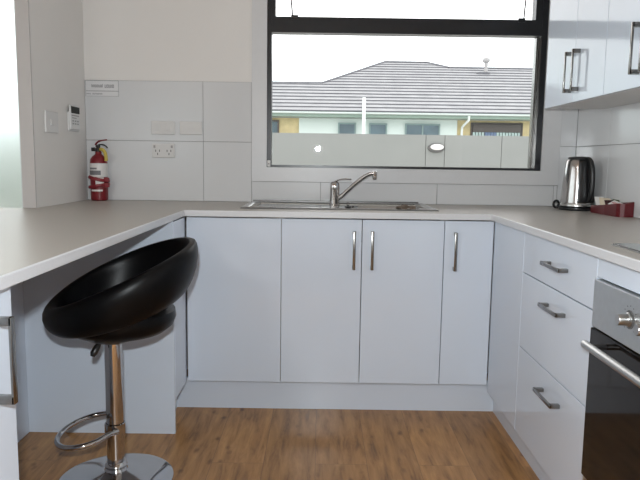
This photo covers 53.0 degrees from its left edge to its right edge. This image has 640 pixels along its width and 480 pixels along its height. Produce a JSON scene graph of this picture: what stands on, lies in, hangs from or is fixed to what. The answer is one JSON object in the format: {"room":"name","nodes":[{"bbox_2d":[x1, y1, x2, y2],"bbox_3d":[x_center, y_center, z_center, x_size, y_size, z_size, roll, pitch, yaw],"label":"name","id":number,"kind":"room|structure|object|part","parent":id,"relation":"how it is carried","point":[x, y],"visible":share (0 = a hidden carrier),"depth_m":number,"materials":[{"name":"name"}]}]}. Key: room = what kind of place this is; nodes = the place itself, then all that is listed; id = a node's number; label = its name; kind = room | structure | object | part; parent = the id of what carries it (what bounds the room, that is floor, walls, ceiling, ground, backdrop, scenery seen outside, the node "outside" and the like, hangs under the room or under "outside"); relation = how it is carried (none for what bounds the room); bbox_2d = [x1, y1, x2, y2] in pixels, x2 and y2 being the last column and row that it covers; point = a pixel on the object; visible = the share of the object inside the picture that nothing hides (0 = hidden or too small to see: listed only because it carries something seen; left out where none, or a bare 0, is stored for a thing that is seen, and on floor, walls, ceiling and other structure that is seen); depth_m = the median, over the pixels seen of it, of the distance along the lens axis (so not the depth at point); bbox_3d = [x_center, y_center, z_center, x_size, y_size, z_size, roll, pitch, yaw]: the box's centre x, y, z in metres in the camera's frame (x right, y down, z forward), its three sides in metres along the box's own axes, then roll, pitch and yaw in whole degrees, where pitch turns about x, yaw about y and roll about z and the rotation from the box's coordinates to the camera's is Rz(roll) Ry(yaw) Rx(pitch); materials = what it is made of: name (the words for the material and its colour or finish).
{"room":"kitchen","nodes":[
{"label":"kitchen","id":0,"kind":"room"},
{"bbox_2d":[29,0,87,207],"bbox_3d":[-1.223,-0.470,2.986,0.055,2.400,0.600,1,7,0],"label":"wall","id":1,"kind":"structure","parent":0,"point":[56,26],"depth_m":2.93,"materials":[{"name":"paint"}]},
{"bbox_2d":[15,0,36,207],"bbox_3d":[-1.217,-0.880,2.627,0.055,1.499,0.009,1,7,0],"label":"trim","id":2,"kind":"structure","parent":1,"relation":"attached to","point":[22,18],"depth_m":2.66,"materials":[{"name":"white paint"}]},
{"bbox_2d":[44,110,58,132],"bbox_3d":[-1.188,-0.522,2.843,0.013,0.093,0.135,1,7,0],"label":"light switch","id":3,"kind":"object","parent":1,"relation":"attached to","point":[50,118],"visible":1,"depth_m":2.82,"materials":[{"name":"plastic"}]},
{"bbox_2d":[67,105,79,131],"bbox_3d":[-1.183,-0.584,3.087,0.020,0.122,0.130,1,7,0],"label":"remote control","id":4,"kind":"object","parent":1,"relation":"attached to","point":[73,116],"visible":1,"depth_m":3.06,"materials":[{"name":"plastic"}]},
{"bbox_2d":[18,369,538,479],"bbox_3d":[-1.141,1.115,0.183,5.150,0.060,6.850,1,7,0],"label":"floor","id":5,"kind":"structure","parent":0,"point":[208,443],"depth_m":2.52,"materials":[{"name":"brown wood"}]},
{"bbox_2d":[0,287,18,479],"bbox_3d":[-0.895,0.548,0.999,0.646,0.874,0.608,1,7,0],"label":"base cabinet","id":6,"kind":"object","parent":5,"relation":"on","point":[9,466],"visible":0.91,"depth_m":1.23,"materials":[{"name":"white laminate"}]},
{"bbox_3d":[-0.586,0.224,1.194,0.036,0.166,0.015,1,7,0],"label":"handle","id":7,"kind":"part","parent":6,"relation":"part of","materials":[{"name":"silver metal"}]},
{"bbox_2d":[0,200,639,290],"bbox_3d":[-0.520,-0.020,1.971,3.662,0.026,2.722,1,7,0],"label":"benchtop","id":8,"kind":"object","parent":6,"relation":"on","point":[34,242],"visible":0.86,"depth_m":2.25,"materials":[{"name":"beige laminate"}]},
{"bbox_2d":[88,139,109,200],"bbox_3d":[-1.119,-0.355,3.247,0.107,0.309,0.106,-1,7,-11],"label":"fire extinguisher","id":9,"kind":"object","parent":8,"relation":"on","point":[99,180],"visible":1,"depth_m":3.22,"materials":[{"name":"red metal"}]},
{"bbox_2d":[90,170,100,174],"bbox_3d":[-1.129,-0.337,3.212,0.062,0.022,0.013,3,7,15],"label":"print","id":10,"kind":"object","parent":9,"relation":"on","point":[92,172],"depth_m":3.21},
{"bbox_2d":[241,200,437,219],"bbox_3d":[0.086,-0.091,3.093,0.887,0.168,0.460,1,7,0],"label":"sink","id":11,"kind":"object","parent":8,"relation":"in","point":[246,206],"visible":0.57,"depth_m":3.20,"materials":[{"name":"metal"}]},
{"bbox_2d":[329,171,376,204],"bbox_3d":[0.162,-0.258,3.188,0.238,0.174,0.056,3,7,15],"label":"mixer tap","id":12,"kind":"object","parent":11,"relation":"on","point":[335,197],"visible":1,"depth_m":3.19,"materials":[{"name":"silver metal"}]},
{"bbox_3d":[0.175,-0.268,3.192,0.195,0.154,0.023,2,7,11],"label":"spout","id":13,"kind":"part","parent":12,"relation":"part of","materials":[{"name":"silver metal"}]},
{"bbox_2d":[396,205,415,208],"bbox_3d":[0.389,-0.150,2.897,0.091,0.022,0.057,1,7,0],"label":"cloth","id":14,"kind":"object","parent":11,"relation":"on","point":[400,206],"visible":1,"depth_m":2.88,"materials":[{"name":"beige fabric"}]},
{"bbox_2d":[552,156,594,210],"bbox_3d":[1.213,-0.271,3.058,0.192,0.253,0.162,4,8,22],"label":"kettle","id":15,"kind":"object","parent":8,"relation":"on","point":[578,184],"visible":0.97,"depth_m":2.99,"materials":[{"name":"silver metal"}]},
{"bbox_3d":[1.180,-0.174,3.125,0.049,0.043,0.083,-5,9,-39],"label":"power cord","id":16,"kind":"part","parent":15,"relation":"part of","materials":[{"name":"black plastic"}]},
{"bbox_3d":[1.229,-0.389,3.038,0.107,0.014,0.107,1,7,0],"label":"lid","id":17,"kind":"part","parent":15,"relation":"part of","materials":[{"name":"black plastic"}]},
{"bbox_3d":[1.254,-0.279,2.978,0.022,0.212,0.052,-2,7,-20],"label":"handle","id":18,"kind":"part","parent":15,"relation":"part of","materials":[{"name":"black plastic"}]},
{"bbox_2d":[590,202,633,216],"bbox_3d":[1.268,-0.142,2.796,0.070,0.064,0.276,1,7,0],"label":"serving tray","id":19,"kind":"object","parent":8,"relation":"on","point":[626,209],"visible":0.92,"depth_m":2.69,"materials":[{"name":"red plastic"}]},
{"bbox_2d":[595,197,603,204],"bbox_3d":[1.263,-0.169,2.891,0.044,0.052,0.028,0,7,-8],"label":"sachet","id":20,"kind":"object","parent":19,"relation":"in","point":[596,198],"visible":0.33,"depth_m":2.89,"materials":[{"name":"white paper"}]},
{"bbox_2d":[599,197,609,204],"bbox_3d":[1.267,-0.162,2.853,0.049,0.052,0.028,1,7,4],"label":"sachet","id":21,"kind":"object","parent":19,"relation":"in","point":[600,199],"visible":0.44,"depth_m":2.86,"materials":[{"name":"beige paper"}]},
{"bbox_2d":[611,243,639,253],"bbox_3d":[1.029,0.052,1.424,0.486,0.007,0.623,1,7,0],"label":"cooktop","id":22,"kind":"object","parent":8,"relation":"on","point":[635,247],"visible":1,"depth_m":1.68,"materials":[{"name":"silver glass"}]},
{"bbox_2d":[10,282,28,441],"bbox_3d":[-1.194,0.428,1.937,0.026,0.874,1.268,1,7,0],"label":"panel","id":23,"kind":"object","parent":5,"relation":"on","point":[17,300],"visible":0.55,"depth_m":2.53,"materials":[{"name":"white laminate"}]},
{"bbox_2d":[23,221,175,433],"bbox_3d":[-0.896,0.354,2.576,0.621,0.874,0.018,1,7,0],"label":"end panel","id":24,"kind":"object","parent":5,"relation":"on","point":[66,384],"visible":0.44,"depth_m":2.59,"materials":[{"name":"white laminate"}]},
{"bbox_2d":[42,237,197,479],"bbox_3d":[-0.672,0.418,2.202,0.506,0.841,0.506,1,7,0],"label":"bar stool","id":25,"kind":"object","parent":5,"relation":"on","point":[131,296],"visible":1,"depth_m":2.13,"materials":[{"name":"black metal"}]},
{"bbox_3d":[-0.733,0.354,2.124,0.024,0.058,0.066,5,8,29],"label":"height lever","id":26,"kind":"part","parent":25,"relation":"part of","materials":[{"name":"black plastic"}]},
{"bbox_3d":[-0.668,0.148,2.169,0.506,0.296,0.506,1,7,0],"label":"backrest","id":27,"kind":"part","parent":25,"relation":"part of","materials":[{"name":"black plastic"}]},
{"bbox_3d":[-0.680,0.271,2.180,0.376,0.096,0.376,1,7,0],"label":"seat","id":28,"kind":"part","parent":25,"relation":"part of","materials":[{"name":"black plastic"}]},
{"bbox_2d":[173,217,186,397],"bbox_3d":[-0.889,0.269,2.684,0.612,0.732,0.216,1,7,0],"label":"base cabinet","id":29,"kind":"object","parent":5,"relation":"on","point":[178,224],"visible":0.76,"depth_m":2.69,"materials":[{"name":"white laminate"}]},
{"bbox_2d":[186,216,281,381],"bbox_3d":[-0.374,0.229,3.073,0.408,0.730,0.565,1,7,0],"label":"base cabinet","id":30,"kind":"object","parent":5,"relation":"on","point":[234,291],"visible":0.86,"depth_m":2.79,"materials":[{"name":"white laminate"}]},
{"bbox_2d":[177,376,492,410],"bbox_3d":[0.077,0.696,2.906,1.445,0.140,0.016,1,7,0],"label":"kickboard","id":31,"kind":"object","parent":5,"relation":"on","point":[214,394],"visible":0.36,"depth_m":2.90,"materials":[{"name":"white laminate"}]},
{"bbox_2d":[281,218,444,383],"bbox_3d":[0.180,0.239,3.059,0.700,0.730,0.595,1,7,0],"label":"base cabinet","id":32,"kind":"object","parent":5,"relation":"on","point":[361,300],"visible":0.98,"depth_m":2.79,"materials":[{"name":"white laminate"}]},
{"bbox_3d":[0.003,0.270,2.802,0.344,0.726,0.018,1,7,0],"label":"door","id":33,"kind":"part","parent":32,"relation":"part of","materials":[{"name":"white laminate"}]},
{"bbox_3d":[0.146,0.045,2.750,0.012,0.166,0.030,1,7,0],"label":"handle","id":34,"kind":"part","parent":32,"relation":"part of","materials":[{"name":"silver metal"}]},
{"bbox_3d":[0.224,0.046,2.750,0.012,0.166,0.030,1,7,0],"label":"handle","id":35,"kind":"part","parent":32,"relation":"part of","materials":[{"name":"silver metal"}]},
{"bbox_3d":[0.354,0.275,2.803,0.351,0.726,0.018,1,7,0],"label":"door","id":36,"kind":"part","parent":32,"relation":"part of","materials":[{"name":"white laminate"}]},
{"bbox_2d":[438,220,493,384],"bbox_3d":[0.637,0.245,3.059,0.211,0.730,0.595,1,7,0],"label":"base cabinet","id":37,"kind":"object","parent":5,"relation":"on","point":[468,244],"visible":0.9,"depth_m":2.79,"materials":[{"name":"white laminate"}]},
{"bbox_3d":[0.580,0.051,2.750,0.012,0.166,0.030,1,7,0],"label":"handle","id":38,"kind":"part","parent":37,"relation":"part of","materials":[{"name":"silver metal"}]},
{"bbox_2d":[487,222,524,429],"bbox_3d":[1.014,0.323,2.593,0.540,0.760,0.407,1,7,0],"label":"base cabinet","id":39,"kind":"object","parent":5,"relation":"on","point":[509,242],"visible":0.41,"depth_m":2.56,"materials":[{"name":"white laminate"}]},
{"bbox_2d":[493,401,549,479],"bbox_3d":[0.790,0.851,1.882,0.016,0.104,2.052,1,7,0],"label":"kickboard","id":40,"kind":"object","parent":5,"relation":"on","point":[540,473],"visible":0.4,"depth_m":2.50,"materials":[{"name":"white laminate"}]},
{"bbox_2d":[515,232,601,479],"bbox_3d":[0.997,0.386,2.081,0.573,0.760,0.623,1,7,0],"label":"base cabinet","id":41,"kind":"object","parent":5,"relation":"on","point":[558,284],"visible":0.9,"depth_m":2.03,"materials":[{"name":"white laminate"}]},
{"bbox_3d":[0.725,0.506,2.061,0.032,0.012,0.160,1,7,0],"label":"handle","id":42,"kind":"part","parent":41,"relation":"part of","materials":[{"name":"silver metal"}]},
{"bbox_3d":[0.750,0.597,2.107,0.018,0.328,0.621,1,7,0],"label":"drawer","id":43,"kind":"part","parent":41,"relation":"part of","materials":[{"name":"white laminate"}]},
{"bbox_3d":[0.729,0.220,2.026,0.032,0.012,0.160,1,7,0],"label":"handle","id":44,"kind":"part","parent":41,"relation":"part of","materials":[{"name":"silver metal"}]},
{"bbox_3d":[0.731,0.084,2.009,0.032,0.012,0.160,1,7,0],"label":"handle","id":45,"kind":"part","parent":41,"relation":"part of","materials":[{"name":"silver metal"}]},
{"bbox_3d":[0.754,0.294,2.070,0.018,0.274,0.621,1,7,0],"label":"drawer","id":46,"kind":"part","parent":41,"relation":"part of","materials":[{"name":"white laminate"}]},
{"bbox_3d":[0.757,0.082,2.044,0.018,0.146,0.621,1,7,0],"label":"drawer","id":47,"kind":"part","parent":41,"relation":"part of","materials":[{"name":"white laminate"}]},
{"bbox_2d":[598,258,639,293],"bbox_3d":[1.013,0.462,1.464,0.540,0.760,0.619,1,7,0],"label":"housing","id":48,"kind":"object","parent":5,"relation":"on","point":[627,278],"visible":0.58,"depth_m":1.60,"materials":[{"name":"white laminate"}]},
{"bbox_2d":[581,279,639,479],"bbox_3d":[0.964,0.427,1.462,0.578,0.572,0.590,1,7,0],"label":"oven","id":49,"kind":"object","parent":48,"relation":"in","point":[611,439],"visible":1,"depth_m":1.59,"materials":[{"name":"metal"}]},
{"bbox_3d":[0.713,0.274,1.640,0.036,0.015,0.015,1,7,0],"label":"handle post","id":50,"kind":"part","parent":49,"relation":"part of","materials":[{"name":"black metal"}]},
{"bbox_3d":[0.687,0.297,1.447,0.021,0.021,0.444,1,7,0],"label":"door handle","id":51,"kind":"part","parent":49,"relation":"part of","materials":[{"name":"metal"}]},
{"bbox_3d":[0.751,0.204,1.435,0.034,0.128,0.590,1,7,0],"label":"control panel","id":52,"kind":"part","parent":49,"relation":"part of","materials":[{"name":"metal"}]},
{"bbox_3d":[0.719,0.189,1.521,0.030,0.035,0.035,1,7,0],"label":"knob","id":53,"kind":"part","parent":49,"relation":"part of","materials":[{"name":"metal"}]},
{"bbox_3d":[0.719,0.200,1.429,0.030,0.035,0.035,1,7,0],"label":"knob","id":54,"kind":"part","parent":49,"relation":"part of","materials":[{"name":"metal"}]},
{"bbox_2d":[82,0,513,372],"bbox_3d":[0.055,-0.498,3.359,2.800,2.400,0.150,1,7,0],"label":"wall","id":55,"kind":"structure","parent":0,"point":[131,40],"depth_m":3.22,"materials":[{"name":"paint"}]},
{"bbox_2d":[85,80,118,96],"bbox_3d":[-1.101,-0.766,3.243,0.168,0.079,0.002,1,7,0],"label":"paper notice","id":56,"kind":"object","parent":55,"relation":"attached to","point":[92,87],"visible":1,"depth_m":3.24,"materials":[{"name":"white paper"}]},
{"bbox_2d":[151,121,174,134],"bbox_3d":[-0.797,-0.571,3.261,0.119,0.067,0.013,1,7,0],"label":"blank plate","id":57,"kind":"object","parent":55,"relation":"attached to","point":[157,127],"visible":1,"depth_m":3.26,"materials":[{"name":"plastic"}]},
{"bbox_2d":[152,143,174,157],"bbox_3d":[-0.799,-0.456,3.276,0.116,0.071,0.012,1,7,0],"label":"power socket","id":58,"kind":"object","parent":55,"relation":"attached to","point":[158,150],"visible":1,"depth_m":3.27,"materials":[{"name":"plastic"}]},
{"bbox_2d":[180,121,201,134],"bbox_3d":[-0.656,-0.569,3.262,0.113,0.066,0.012,1,7,0],"label":"blank plate","id":59,"kind":"object","parent":55,"relation":"attached to","point":[186,127],"visible":1,"depth_m":3.26,"materials":[{"name":"plastic"}]},
{"bbox_2d":[84,80,577,205],"bbox_3d":[0.057,-0.491,3.280,2.503,0.604,0.007,1,7,0],"label":"backsplash","id":60,"kind":"structure","parent":55,"relation":"attached to","point":[215,164],"depth_m":3.29,"materials":[{"name":"tile"}]},
{"bbox_2d":[252,0,561,184],"bbox_3d":[0.443,-0.884,3.228,1.571,1.192,0.014,1,7,0],"label":"trim","id":61,"kind":"structure","parent":55,"relation":"attached to","point":[551,131],"depth_m":3.29,"materials":[{"name":"white paint"}]},
{"bbox_2d":[267,0,549,170],"bbox_3d":[0.436,-0.884,3.258,1.404,1.040,0.074,1,7,0],"label":"window","id":62,"kind":"structure","parent":55,"relation":"in","point":[536,28],"depth_m":3.21,"materials":[{"name":"black metal"}]},
{"bbox_3d":[0.437,-1.222,3.222,1.352,0.300,0.060,1,7,0],"label":"sash","id":63,"kind":"part","parent":62,"relation":"part of","materials":[{"name":"black metal"}]},
{"bbox_3d":[-2.423,-0.458,2.747,2.345,2.400,0.120,1,7,0],"label":"wall","id":64,"kind":"structure","parent":0,"visible":0},
{"bbox_2d":[0,0,22,207],"bbox_3d":[-2.123,-0.413,2.742,1.745,2.080,0.080,1,7,0],"label":"window","id":65,"kind":"structure","parent":64,"relation":"in","point":[11,189],"depth_m":2.72,"materials":[{"name":"white glass"}]},
{"bbox_3d":[-2.123,-0.413,2.742,1.745,2.080,0.080,1,7,0],"label":"frame","id":66,"kind":"part","parent":65,"relation":"part of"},
{"bbox_3d":[1.382,-0.061,-0.040,0.138,2.400,6.700,1,7,0],"label":"wall","id":67,"kind":"structure","parent":0,"visible":0},
{"bbox_2d":[545,0,639,108],"bbox_3d":[1.164,-0.932,2.625,0.301,0.729,0.621,1,7,0],"label":"upper cabinet","id":68,"kind":"object","parent":67,"relation":"attached to","point":[578,29],"visible":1,"depth_m":2.62,"materials":[{"name":"white laminate"}]},
{"bbox_3d":[1.056,-0.951,2.769,0.018,0.729,0.329,1,7,0],"label":"door","id":69,"kind":"part","parent":68,"relation":"part of","materials":[{"name":"white laminate"}]},
{"bbox_3d":[1.027,-0.694,2.659,0.032,0.166,0.012,1,7,0],"label":"handle","id":70,"kind":"part","parent":68,"relation":"part of","materials":[{"name":"silver metal"}]},
{"bbox_3d":[1.026,-0.684,2.582,0.032,0.166,0.012,1,7,0],"label":"handle","id":71,"kind":"part","parent":68,"relation":"part of","materials":[{"name":"silver metal"}]},
{"bbox_3d":[1.056,-0.913,2.460,0.018,0.729,0.287,1,7,0],"label":"door","id":72,"kind":"part","parent":68,"relation":"part of","materials":[{"name":"white laminate"}]},
{"bbox_2d":[575,102,639,217],"bbox_3d":[1.312,-0.315,1.994,0.007,0.604,2.600,1,7,0],"label":"backsplash","id":73,"kind":"structure","parent":67,"relation":"attached to","point":[610,137],"depth_m":2.85,"materials":[{"name":"tile"}]},
{"bbox_2d":[603,0,639,94],"bbox_3d":[1.163,-0.858,2.023,0.301,0.729,0.589,1,7,0],"label":"upper cabinet","id":74,"kind":"object","parent":67,"relation":"attached to","point":[622,64],"visible":1,"depth_m":2.21,"materials":[{"name":"white laminate"}]},
{"bbox_3d":[1.026,-0.623,2.088,0.032,0.166,0.012,1,7,0],"label":"handle","id":75,"kind":"part","parent":74,"relation":"part of","materials":[{"name":"silver metal"}]},
{"bbox_3d":[1.026,-0.615,2.022,0.032,0.166,0.012,1,7,0],"label":"handle","id":76,"kind":"part","parent":74,"relation":"part of","materials":[{"name":"silver metal"}]},
{"bbox_3d":[0.992,0.156,9.811,34.000,0.150,46.000,1,7,0],"label":"ground","id":77,"kind":"structure","parent":0,"visible":0},
{"bbox_2d":[362,97,365,133],"bbox_3d":[1.401,-2.920,20.716,0.133,3.301,0.110,1,7,0],"label":"pole","id":78,"kind":"object","parent":77,"relation":"on","point":[363,98],"visible":0.34,"depth_m":20.54,"materials":[{"name":"white metal"}]},
{"bbox_2d":[272,133,528,167],"bbox_3d":[0.260,-1.199,12.738,18.500,1.802,0.140,1,7,0],"label":"fence","id":79,"kind":"object","parent":77,"relation":"on","point":[287,148],"visible":0.22,"depth_m":12.60,"materials":[{"name":"grey concrete"}]},
{"bbox_3d":[0.088,-1.197,12.708,3.946,1.802,0.080,1,7,0],"label":"panel","id":80,"kind":"part","parent":79,"relation":"part of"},
{"bbox_3d":[2.252,-1.167,12.709,0.362,1.802,0.080,1,7,0],"label":"panel","id":81,"kind":"part","parent":79,"relation":"part of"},
{"bbox_2d":[428,143,444,152],"bbox_3d":[2.276,-1.800,12.542,0.330,0.184,0.096,1,7,0],"label":"light","id":82,"kind":"object","parent":79,"relation":"attached to","point":[435,147],"visible":1,"depth_m":12.52,"materials":[{"name":"plastic"}]},
{"bbox_2d":[430,144,443,149],"bbox_3d":[2.287,-1.812,12.518,0.260,0.120,0.052,1,7,0],"label":"diffuser","id":83,"kind":"object","parent":82,"relation":"attached to","point":[432,146],"depth_m":12.50,"materials":[{"name":"plastic"}]},
{"bbox_3d":[2.996,-1.157,12.710,1.107,1.802,0.080,1,7,0],"label":"panel","id":84,"kind":"part","parent":79,"relation":"part of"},
{"bbox_3d":[4.882,-1.130,12.711,2.645,1.802,0.080,1,7,0],"label":"panel","id":85,"kind":"part","parent":79,"relation":"part of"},
{"bbox_2d":[272,57,532,135],"bbox_3d":[3.052,-4.738,26.994,19.201,5.420,12.690,1,7,0],"label":"house","id":86,"kind":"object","parent":77,"relation":"on","point":[403,97],"visible":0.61,"depth_m":21.79,"materials":[{"name":"grey tile"}]},
{"bbox_3d":[-1.972,-3.243,21.521,1.090,1.450,0.028,1,7,0],"label":"pane","id":87,"kind":"part","parent":86,"relation":"part of","materials":[{"name":"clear glass"}]},
{"bbox_3d":[0.896,-3.490,21.436,0.500,0.740,0.028,1,7,0],"label":"pane","id":88,"kind":"part","parent":86,"relation":"part of","materials":[{"name":"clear glass"}]},
{"bbox_3d":[1.930,-3.475,21.437,0.500,0.740,0.028,1,7,0],"label":"pane","id":89,"kind":"part","parent":86,"relation":"part of","materials":[{"name":"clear glass"}]},
{"bbox_3d":[3.413,-3.380,21.447,1.067,0.890,0.028,1,7,0],"label":"pane","id":90,"kind":"part","parent":86,"relation":"part of","materials":[{"name":"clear glass"}]},
{"bbox_2d":[484,132,496,135],"bbox_3d":[5.681,-2.679,21.539,0.390,1.840,0.054,1,7,0],"label":"curtain","id":91,"kind":"object","parent":86,"relation":"hanging from","point":[485,133],"depth_m":21.41,"materials":[{"name":"blue fabric"}]},
{"bbox_2d":[472,132,519,135],"bbox_3d":[5.874,-2.676,21.539,1.575,1.840,0.054,1,7,0],"label":"curtain","id":92,"kind":"object","parent":86,"relation":"hanging from","point":[473,133],"depth_m":21.41,"materials":[{"name":"white fabric"}]},
{"bbox_3d":[5.890,-2.790,21.567,1.634,2.160,0.028,1,7,0],"label":"pane","id":93,"kind":"part","parent":86,"relation":"part of","materials":[{"name":"grey glass"}]}
]}

